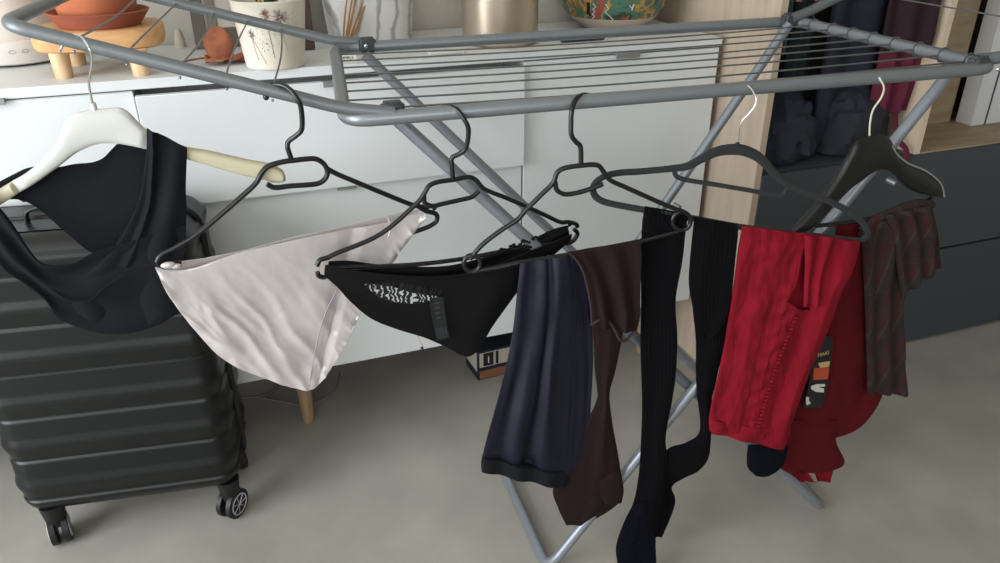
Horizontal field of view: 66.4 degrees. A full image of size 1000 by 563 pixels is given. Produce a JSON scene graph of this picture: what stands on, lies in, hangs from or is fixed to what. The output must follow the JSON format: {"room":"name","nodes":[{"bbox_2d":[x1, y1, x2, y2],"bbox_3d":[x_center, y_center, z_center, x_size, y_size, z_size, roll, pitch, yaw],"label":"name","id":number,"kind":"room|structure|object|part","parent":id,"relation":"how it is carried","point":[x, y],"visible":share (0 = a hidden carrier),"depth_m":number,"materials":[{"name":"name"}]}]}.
{"room":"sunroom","nodes":[
{"label":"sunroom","id":0,"kind":"room"},
{"bbox_2d":[137,0,575,45],"bbox_3d":[-0.180,-1.004,2.040,6.000,2.550,0.100,-9,28,-17],"label":"wall","id":1,"kind":"structure","parent":0,"point":[427,14],"depth_m":2.10,"materials":[{"name":"grey paint"}]},
{"bbox_2d":[0,319,999,562],"bbox_3d":[0.613,1.146,0.676,6.000,0.060,4.750,-9,28,-17],"label":"floor","id":2,"kind":"structure","parent":0,"point":[387,467],"depth_m":1.86,"materials":[{"name":"concrete"}]},
{"bbox_2d":[0,195,247,545],"bbox_3d":[-0.825,0.180,1.669,0.496,0.778,0.254,-6,27,-11],"label":"suitcase","id":3,"kind":"object","parent":2,"relation":"on","point":[86,416],"visible":0.75,"depth_m":1.58,"materials":[{"name":"black plastic"}]},
{"bbox_3d":[-0.845,-0.137,1.482,0.150,0.043,0.018,-5,27,-10],"label":"carry handle","id":4,"kind":"part","parent":3,"relation":"part of","materials":[{"name":"black plastic"}]},
{"bbox_2d":[241,384,279,398],"bbox_3d":[-0.681,0.306,2.272,0.063,0.004,0.200,15,31,28],"label":"cable","id":5,"kind":"object","parent":2,"relation":"on","point":[276,387],"visible":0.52,"depth_m":2.22,"materials":[{"name":"grey plastic"}]},
{"bbox_2d":[262,371,340,405],"bbox_3d":[-0.558,0.326,2.230,0.245,0.004,0.110,-17,31,-29],"label":"cable","id":6,"kind":"object","parent":2,"relation":"on","point":[330,394],"visible":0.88,"depth_m":2.20,"materials":[{"name":"grey plastic"}]},
{"bbox_2d":[0,19,721,423],"bbox_3d":[-0.664,-0.083,1.978,2.504,0.968,0.436,-9,28,-17],"label":"sideboard","id":7,"kind":"object","parent":2,"relation":"on","point":[526,151],"visible":0.46,"depth_m":1.83,"materials":[{"name":"grey paint"}]},
{"bbox_3d":[-0.989,-0.349,1.485,0.050,0.012,0.017,-9,28,-17],"label":"handle","id":8,"kind":"part","parent":7,"relation":"part of","materials":[{"name":"grey metal"}]},
{"bbox_2d":[0,0,55,66],"bbox_3d":[-1.104,-0.612,1.698,0.224,0.232,0.225,-9,28,-17],"label":"humidifier","id":9,"kind":"object","parent":7,"relation":"on","point":[16,50],"visible":0.48,"depth_m":1.65,"materials":[{"name":"grey plastic"}]},
{"bbox_3d":[-1.104,-0.637,1.686,0.216,0.176,0.216,-9,28,-17],"label":"tank","id":10,"kind":"part","parent":9,"relation":"part of","materials":[{"name":"beige plastic"}]},
{"bbox_3d":[-1.259,0.022,1.580,1.073,0.744,0.019,-9,28,-17],"label":"door","id":11,"kind":"part","parent":7,"relation":"part of","materials":[{"name":"white paint"}]},
{"bbox_2d":[31,17,164,79],"bbox_3d":[-0.846,-0.498,1.629,0.252,0.090,0.219,-9,28,-17],"label":"plant stand","id":12,"kind":"object","parent":7,"relation":"on","point":[62,62],"visible":0.66,"depth_m":1.56,"materials":[{"name":"brown wood"}]},
{"bbox_3d":[-0.896,-0.442,1.561,0.039,0.052,0.037,-9,28,-17],"label":"leg","id":13,"kind":"part","parent":12,"relation":"part of","materials":[{"name":"brown wood"}]},
{"bbox_3d":[-0.933,-0.502,1.680,0.039,0.052,0.037,-9,28,-17],"label":"leg","id":14,"kind":"part","parent":12,"relation":"part of","materials":[{"name":"brown wood"}]},
{"bbox_2d":[43,4,149,30],"bbox_3d":[-0.844,-0.557,1.611,0.202,0.031,0.202,-9,28,-17],"label":"saucer","id":15,"kind":"object","parent":12,"relation":"on","point":[80,23],"visible":0.73,"depth_m":1.55,"materials":[{"name":"brown ceramic"}]},
{"bbox_2d":[55,0,136,15],"bbox_3d":[-0.845,-0.618,1.580,0.192,0.150,0.192,-9,28,-17],"label":"flower pot","id":16,"kind":"object","parent":15,"relation":"on","point":[71,7],"visible":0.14,"depth_m":1.54,"materials":[{"name":"ceramic"}]},
{"bbox_3d":[-0.747,-0.454,1.583,0.039,0.052,0.037,-9,28,-17],"label":"leg","id":17,"kind":"part","parent":12,"relation":"part of","materials":[{"name":"brown wood"}]},
{"bbox_2d":[174,28,186,47],"bbox_3d":[-0.787,-0.597,1.874,0.027,0.045,0.027,-9,28,-17],"label":"stub","id":18,"kind":"object","parent":7,"relation":"on","point":[179,40],"visible":1,"depth_m":1.87,"materials":[{"name":"beige wax"}]},
{"bbox_2d":[188,0,240,48],"bbox_3d":[-0.621,-0.829,1.825,0.283,0.499,0.099,-9,28,-17],"label":"picture frame","id":19,"kind":"object","parent":7,"relation":"on","point":[198,21],"visible":0.07,"depth_m":1.85,"materials":[{"name":"grey wood"}]},
{"bbox_3d":[-0.581,-0.616,1.908,0.225,0.044,0.022,-9,28,-17],"label":"rail","id":20,"kind":"part","parent":19,"relation":"part of","materials":[{"name":"grey"}]},
{"bbox_2d":[185,26,244,62],"bbox_3d":[-0.631,-0.516,1.676,0.164,0.076,0.072,-9,28,-17],"label":"figurine","id":21,"kind":"object","parent":7,"relation":"on","point":[218,44],"visible":0.82,"depth_m":1.69,"materials":[{"name":"brown ceramic"}]},
{"bbox_2d":[228,0,304,70],"bbox_3d":[-0.492,-0.629,1.601,0.158,0.346,0.158,-9,28,-17],"label":"flower pot","id":22,"kind":"object","parent":7,"relation":"on","point":[261,48],"visible":0.88,"depth_m":1.60,"materials":[{"name":"beige ceramic"}]},
{"bbox_3d":[-0.454,-0.543,1.573,0.033,0.033,0.006,-15,30,-26],"label":"painted flower","id":23,"kind":"part","parent":22,"relation":"part of","materials":[{"name":"purple paint"}]},
{"bbox_3d":[-0.532,0.296,2.077,0.046,0.200,0.046,-9,28,-17],"label":"leg","id":24,"kind":"part","parent":7,"relation":"part of","materials":[{"name":"brown wood"}]},
{"bbox_2d":[305,0,314,49],"bbox_3d":[-0.475,-0.759,1.779,0.032,0.418,0.087,-9,28,-17],"label":"wooden frame","id":25,"kind":"object","parent":7,"relation":"on","point":[309,44],"visible":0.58,"depth_m":1.82,"materials":[{"name":"brown wood"}]},
{"bbox_3d":[-0.376,-0.432,1.669,0.022,0.012,0.017,-9,28,-17],"label":"handle","id":26,"kind":"part","parent":7,"relation":"part of","materials":[{"name":"grey metal"}]},
{"bbox_3d":[-0.344,-0.337,1.746,0.854,0.244,0.019,-9,28,-17],"label":"drawer","id":27,"kind":"part","parent":7,"relation":"part of","materials":[{"name":"white paint"}]},
{"bbox_3d":[-0.362,-0.225,1.800,0.045,0.012,0.017,-9,28,-17],"label":"handle","id":28,"kind":"part","parent":7,"relation":"part of","materials":[{"name":"grey metal"}]},
{"bbox_2d":[342,55,356,61],"bbox_3d":[-0.342,-0.503,1.710,0.042,0.020,0.014,-4,27,-7],"label":"price tag","id":29,"kind":"object","parent":7,"relation":"on","point":[344,57],"visible":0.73,"depth_m":1.71,"materials":[{"name":"white paper"}]},
{"bbox_2d":[343,0,365,36],"bbox_3d":[-0.342,-0.631,1.827,0.087,0.142,0.014,-13,29,-23],"label":"dried grass","id":30,"kind":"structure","parent":7,"relation":"on","point":[349,25],"depth_m":1.82,"materials":[{"name":"brown plant"}]},
{"bbox_3d":[-0.671,-0.511,1.775,2.504,0.020,0.409,-9,28,-17],"label":"panel","id":31,"kind":"part","parent":7,"relation":"part of","materials":[{"name":"white paint"}]},
{"bbox_3d":[-0.349,-0.015,1.928,0.854,0.488,0.019,-9,28,-17],"label":"flap door","id":32,"kind":"part","parent":7,"relation":"part of","materials":[{"name":"white paint"}]},
{"bbox_2d":[322,0,412,39],"bbox_3d":[-0.332,-0.713,1.917,0.248,0.208,0.248,-9,28,-17],"label":"flower pot","id":33,"kind":"object","parent":7,"relation":"on","point":[381,19],"visible":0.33,"depth_m":1.85,"materials":[{"name":"white ceramic"}]},
{"bbox_2d":[427,50,464,55],"bbox_3d":[-0.127,-0.536,1.788,0.090,0.007,0.025,-9,28,-17],"label":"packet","id":34,"kind":"object","parent":7,"relation":"on","point":[460,51],"visible":0.97,"depth_m":1.78,"materials":[{"name":"white"}]},
{"bbox_2d":[461,0,538,47],"bbox_3d":[-0.001,-0.712,1.877,0.194,0.240,0.194,-9,28,-17],"label":"canister","id":35,"kind":"object","parent":7,"relation":"on","point":[478,16],"visible":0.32,"depth_m":1.83,"materials":[{"name":"beige metal"}]},
{"bbox_2d":[561,38,604,42],"bbox_3d":[0.209,-0.613,1.932,0.120,0.013,0.014,-9,28,-17],"label":"marker pen","id":36,"kind":"object","parent":7,"relation":"on","point":[597,39],"visible":0.44,"depth_m":1.93,"materials":[{"name":"grey plastic"}]},
{"bbox_2d":[561,0,666,27],"bbox_3d":[0.312,-0.788,2.103,0.300,0.168,0.300,-9,28,-17],"label":"bowl","id":37,"kind":"object","parent":7,"relation":"on","point":[589,13],"visible":0.84,"depth_m":2.01,"materials":[{"name":"multicoloured ceramic"}]},
{"bbox_3d":[0.313,-0.239,2.082,0.546,0.743,0.019,-9,28,-17],"label":"door","id":38,"kind":"part","parent":7,"relation":"part of","materials":[{"name":"white paint"}]},
{"bbox_3d":[0.316,-0.564,1.903,0.066,0.012,0.017,-9,28,-17],"label":"handle","id":39,"kind":"part","parent":7,"relation":"part of","materials":[{"name":"grey metal"}]},
{"bbox_3d":[0.450,0.133,2.390,0.046,0.200,0.046,-9,28,-17],"label":"leg","id":40,"kind":"part","parent":7,"relation":"part of","materials":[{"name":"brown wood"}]},
{"bbox_2d":[466,332,511,379],"bbox_3d":[0.006,0.215,2.342,0.201,0.099,0.103,-11,29,-20],"label":"box","id":41,"kind":"object","parent":2,"relation":"on","point":[490,360],"visible":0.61,"depth_m":2.29,"materials":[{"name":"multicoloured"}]},
{"bbox_3d":[-0.034,0.230,2.269,0.032,0.044,0.001,-11,29,-20],"label":"label panel","id":42,"kind":"part","parent":41,"relation":"part of","materials":[{"name":"black"}]},
{"bbox_2d":[1,0,999,562],"bbox_3d":[0.273,-0.069,1.640,2.024,1.238,0.552,-6,27,-11],"label":"drying rack","id":43,"kind":"object","parent":2,"relation":"on","point":[394,112],"visible":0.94,"depth_m":1.41,"materials":[{"name":"grey metal"}]},
{"bbox_2d":[0,34,285,204],"bbox_3d":[-0.540,-0.227,1.088,0.431,0.241,0.038,-4,27,-8],"label":"clothes hanger","id":44,"kind":"object","parent":43,"relation":"hanging from","point":[82,130],"visible":0.98,"depth_m":1.09,"materials":[{"name":"white plastic"}]},
{"bbox_2d":[0,128,186,333],"bbox_3d":[-0.609,-0.067,1.148,0.313,0.325,0.044,-6,27,-10],"label":"sports bra","id":45,"kind":"object","parent":44,"relation":"hanging from","point":[125,207],"visible":0.95,"depth_m":1.15,"materials":[{"name":"black fabric"}]},
{"bbox_3d":[-0.630,-0.108,1.141,0.237,0.192,0.010,-6,27,-10],"label":"panel","id":46,"kind":"part","parent":45,"relation":"part of","materials":[{"name":"black fabric"}]},
{"bbox_3d":[-0.560,-0.072,1.149,0.214,0.317,0.018,-5,27,-10],"label":"panel","id":47,"kind":"part","parent":45,"relation":"part of","materials":[{"name":"black fabric"}]},
{"bbox_3d":[-0.472,-0.407,1.296,0.517,0.172,0.520,-7,28,-13],"label":"wing frame","id":48,"kind":"part","parent":43,"relation":"part of","materials":[{"name":"grey metal"}]},
{"bbox_2d":[154,82,439,267],"bbox_3d":[-0.309,-0.167,1.173,0.451,0.274,0.041,-10,28,-18],"label":"clothes hanger","id":49,"kind":"object","parent":43,"relation":"hanging from","point":[290,159],"visible":0.91,"depth_m":1.15,"materials":[{"name":"black plastic"}]},
{"bbox_2d":[155,209,425,390],"bbox_3d":[-0.321,0.049,1.274,0.424,0.299,0.030,-12,29,-22],"label":"satin briefs","id":50,"kind":"object","parent":49,"relation":"hanging from","point":[265,310],"visible":0.86,"depth_m":1.24,"materials":[{"name":"grey fabric"}]},
{"bbox_3d":[-0.324,0.038,1.280,0.417,0.270,0.007,-12,29,-22],"label":"panel","id":51,"kind":"part","parent":50,"relation":"part of","materials":[{"name":"grey fabric"}]},
{"bbox_2d":[315,104,579,279],"bbox_3d":[-0.073,-0.148,1.239,0.476,0.278,0.041,-10,28,-19],"label":"clothes hanger","id":52,"kind":"object","parent":43,"relation":"hanging from","point":[422,198],"visible":0.98,"depth_m":1.23,"materials":[{"name":"black plastic"}]},
{"bbox_2d":[324,224,571,356],"bbox_3d":[-0.071,0.032,1.327,0.453,0.234,0.032,-12,29,-22],"label":"panties","id":53,"kind":"object","parent":52,"relation":"hanging from","point":[465,308],"visible":0.96,"depth_m":1.31,"materials":[{"name":"black fabric"}]},
{"bbox_3d":[-0.164,0.013,1.261,0.144,0.075,0.002,-12,29,-22],"label":"lace panel","id":54,"kind":"part","parent":53,"relation":"part of","materials":[{"name":"black"}]},
{"bbox_3d":[-0.072,-0.038,1.305,0.444,0.080,0.008,-12,29,-22],"label":"panel","id":55,"kind":"part","parent":53,"relation":"part of","materials":[{"name":"black fabric"}]},
{"bbox_3d":[0.056,-0.074,1.341,0.161,0.037,0.004,-12,29,-22],"label":"lace trim","id":56,"kind":"part","parent":53,"relation":"part of","materials":[{"name":"black fabric"}]},
{"bbox_2d":[461,92,692,273],"bbox_3d":[0.130,-0.168,1.276,0.406,0.289,0.054,-5,27,-10],"label":"clothes hanger","id":57,"kind":"object","parent":43,"relation":"hanging from","point":[580,164],"visible":0.99,"depth_m":1.26,"materials":[{"name":"black plastic"}]},
{"bbox_2d":[481,255,592,487],"bbox_3d":[0.070,0.190,1.405,0.219,0.516,0.034,-9,28,-17],"label":"shorts","id":58,"kind":"object","parent":57,"relation":"hanging from","point":[541,416],"visible":1,"depth_m":1.40,"materials":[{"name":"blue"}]},
{"bbox_3d":[0.129,0.174,1.424,0.093,0.490,0.017,-5,27,-9],"label":"leg","id":59,"kind":"part","parent":58,"relation":"part of","materials":[{"name":"black"}]},
{"bbox_2d":[553,240,641,525],"bbox_3d":[0.182,0.223,1.454,0.152,0.652,0.032,-5,27,-10],"label":"stocking","id":60,"kind":"object","parent":57,"relation":"hanging from","point":[611,273],"visible":1,"depth_m":1.42,"materials":[{"name":"brown fabric"}]},
{"bbox_3d":[0.181,0.288,1.494,0.151,0.500,0.020,-4,27,-8],"label":"leg","id":61,"kind":"part","parent":60,"relation":"part of","materials":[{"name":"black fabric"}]},
{"bbox_3d":[0.240,0.035,1.684,0.990,1.014,0.451,-5,27,-9],"label":"leg","id":62,"kind":"part","parent":43,"relation":"part of","materials":[{"name":"grey metal"}]},
{"bbox_3d":[0.268,-0.428,1.471,1.162,0.064,0.522,-6,27,-11],"label":"frame","id":63,"kind":"part","parent":43,"relation":"part of","materials":[{"name":"grey paint"}]},
{"bbox_3d":[0.394,0.019,1.683,0.780,1.041,0.456,-9,28,-17],"label":"leg","id":64,"kind":"part","parent":43,"relation":"part of","materials":[{"name":"grey metal"}]},
{"bbox_2d":[590,85,870,242],"bbox_3d":[0.414,-0.194,1.333,0.544,0.299,0.048,-5,27,-9],"label":"clothes hanger","id":65,"kind":"object","parent":43,"relation":"hanging from","point":[737,148],"visible":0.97,"depth_m":1.30,"materials":[{"name":"grey plastic"}]},
{"bbox_2d":[616,206,737,562],"bbox_3d":[0.339,0.243,1.477,0.228,0.818,0.098,-9,28,-17],"label":"socks","id":66,"kind":"object","parent":65,"relation":"hanging from","point":[714,243],"visible":0.99,"depth_m":1.45,"materials":[{"name":"black fabric"}]},
{"bbox_3d":[0.292,0.250,1.464,0.115,0.818,0.088,-3,27,-6],"label":"leg","id":67,"kind":"part","parent":66,"relation":"part of","materials":[{"name":"black fabric"}]},
{"bbox_3d":[0.388,0.059,1.435,0.095,0.385,0.015,-4,27,-7],"label":"leg","id":68,"kind":"part","parent":66,"relation":"part of","materials":[{"name":"black fabric"}]},
{"bbox_2d":[747,444,787,476],"bbox_3d":[0.568,0.381,1.633,0.094,0.092,0.016,-5,27,-10],"label":"sock","id":69,"kind":"object","parent":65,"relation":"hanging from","point":[762,461],"visible":0.94,"depth_m":1.62,"materials":[{"name":"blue fabric"}]},
{"bbox_2d":[709,226,859,449],"bbox_3d":[0.543,0.127,1.484,0.250,0.522,0.032,-4,27,-7],"label":"scarf","id":70,"kind":"object","parent":65,"relation":"hanging from","point":[788,286],"visible":1,"depth_m":1.46,"materials":[{"name":"red fabric"}]},
{"bbox_2d":[792,77,944,232],"bbox_3d":[0.692,-0.243,1.397,0.390,0.284,0.041,-11,29,-20],"label":"clothes hanger","id":71,"kind":"object","parent":43,"relation":"hanging from","point":[869,154],"visible":0.93,"depth_m":1.38,"materials":[{"name":"black plastic"}]},
{"bbox_2d":[781,223,881,482],"bbox_3d":[0.739,0.179,1.630,0.269,0.680,0.025,-12,29,-22],"label":"stocking","id":72,"kind":"object","parent":71,"relation":"hanging from","point":[835,401],"visible":0.68,"depth_m":1.65,"materials":[{"name":"red fabric"}]},
{"bbox_2d":[803,336,832,407],"bbox_3d":[0.665,0.192,1.586,0.057,0.189,0.002,-11,29,-20],"label":"print","id":73,"kind":"object","parent":72,"relation":"attached to","point":[816,390],"depth_m":1.59,"materials":[{"name":"grey"}]},
{"bbox_2d":[858,199,940,396],"bbox_3d":[0.807,0.066,1.580,0.274,0.498,0.036,-9,28,-17],"label":"scarf","id":74,"kind":"object","parent":71,"relation":"hanging from","point":[902,249],"visible":0.98,"depth_m":1.53,"materials":[{"name":"fabric"}]},
{"bbox_3d":[0.742,-0.190,1.449,0.012,0.016,0.020,-21,34,-35],"label":"pivot knob","id":75,"kind":"part","parent":43,"relation":"part of","materials":[{"name":"grey paint"}]},
{"bbox_3d":[0.984,-0.596,1.543,0.505,0.216,0.554,-9,28,-17],"label":"wing frame","id":76,"kind":"part","parent":43,"relation":"part of","materials":[{"name":"grey metal"}]},
{"bbox_2d":[653,0,999,376],"bbox_3d":[1.565,-1.056,2.293,2.148,2.400,0.602,-9,28,-17],"label":"wardrobe","id":77,"kind":"object","parent":2,"relation":"on","point":[965,291],"visible":0.34,"depth_m":2.19,"materials":[{"name":"brown wood"}]},
{"bbox_3d":[0.563,-0.890,1.974,0.020,2.400,0.600,-9,28,-17],"label":"panel","id":78,"kind":"part","parent":77,"relation":"part of","materials":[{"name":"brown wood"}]},
{"bbox_2d":[777,2,794,77],"bbox_3d":[0.759,-0.905,1.984,0.109,0.856,0.104,7,28,15],"label":"garment","id":79,"kind":"object","parent":77,"relation":"hanging from","point":[782,57],"visible":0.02,"depth_m":2.12,"materials":[{"name":"black fabric"}]},
{"bbox_2d":[781,0,793,52],"bbox_3d":[0.680,-0.941,1.889,0.060,0.706,0.237,-9,28,-17],"label":"garment","id":80,"kind":"object","parent":77,"relation":"hanging from","point":[791,2],"visible":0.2,"depth_m":1.93,"materials":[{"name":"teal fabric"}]},
{"bbox_2d":[765,91,817,165],"bbox_3d":[0.750,-0.440,2.091,0.227,0.189,0.226,-9,28,-17],"label":"pile","id":81,"kind":"object","parent":77,"relation":"on","point":[791,139],"visible":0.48,"depth_m":2.01,"materials":[{"name":"grey"}]},
{"bbox_2d":[782,0,816,77],"bbox_3d":[0.780,-0.912,1.976,0.060,0.836,0.175,-9,28,-17],"label":"garment","id":82,"kind":"object","parent":77,"relation":"hanging from","point":[802,4],"visible":0.51,"depth_m":2.04,"materials":[{"name":"grey fabric"}]},
{"bbox_2d":[799,1,832,100],"bbox_3d":[0.877,-0.919,2.034,0.120,0.876,0.132,-9,28,-17],"label":"garment","id":83,"kind":"object","parent":77,"relation":"hanging from","point":[824,15],"visible":0.16,"depth_m":2.12,"materials":[{"name":"grey fabric"}]},
{"bbox_2d":[807,85,888,156],"bbox_3d":[0.974,-0.473,2.149,0.244,0.193,0.211,-9,28,-17],"label":"pile","id":84,"kind":"object","parent":77,"relation":"on","point":[850,111],"visible":0.46,"depth_m":2.07,"materials":[{"name":"black fabric"}]},
{"bbox_2d":[813,0,887,143],"bbox_3d":[0.933,-0.805,1.935,0.170,0.920,0.040,-9,28,-17],"label":"garment","id":85,"kind":"object","parent":77,"relation":"hanging from","point":[865,15],"visible":0.55,"depth_m":2.01,"materials":[{"name":"black fabric"}]},
{"bbox_3d":[1.177,-0.219,2.212,1.068,0.313,0.020,-9,28,-17],"label":"drawer","id":86,"kind":"part","parent":77,"relation":"part of","materials":[{"name":"grey laminate"}]},
{"bbox_2d":[869,51,921,112],"bbox_3d":[1.021,-0.908,2.010,0.134,0.876,0.300,-9,28,-17],"label":"garment","id":87,"kind":"object","parent":77,"relation":"hanging from","point":[896,96],"visible":0.38,"depth_m":2.06,"materials":[{"name":"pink fabric"}]},
{"bbox_2d":[892,113,909,161],"bbox_3d":[1.103,-0.402,2.111,0.022,0.201,0.086,-14,30,-24],"label":"strap","id":88,"kind":"object","parent":77,"relation":"hanging from","point":[902,144],"visible":0.55,"depth_m":2.11,"materials":[{"name":"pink fabric"}]},
{"bbox_2d":[880,0,941,54],"bbox_3d":[1.006,-0.975,1.954,0.173,0.706,0.333,-9,28,-17],"label":"garment","id":89,"kind":"object","parent":77,"relation":"hanging from","point":[907,20],"visible":0.72,"depth_m":1.95,"materials":[{"name":"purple fabric"}]},
{"bbox_3d":[1.179,0.067,2.357,1.068,0.317,0.020,-9,28,-17],"label":"drawer","id":90,"kind":"part","parent":77,"relation":"part of","materials":[{"name":"grey laminate"}]},
{"bbox_2d":[956,0,999,125],"bbox_3d":[1.665,-0.719,2.366,0.460,0.428,0.063,-9,28,-17],"label":"storage box","id":91,"kind":"object","parent":77,"relation":"on","point":[980,100],"visible":0.86,"depth_m":2.33,"materials":[{"name":"white"}]}
]}

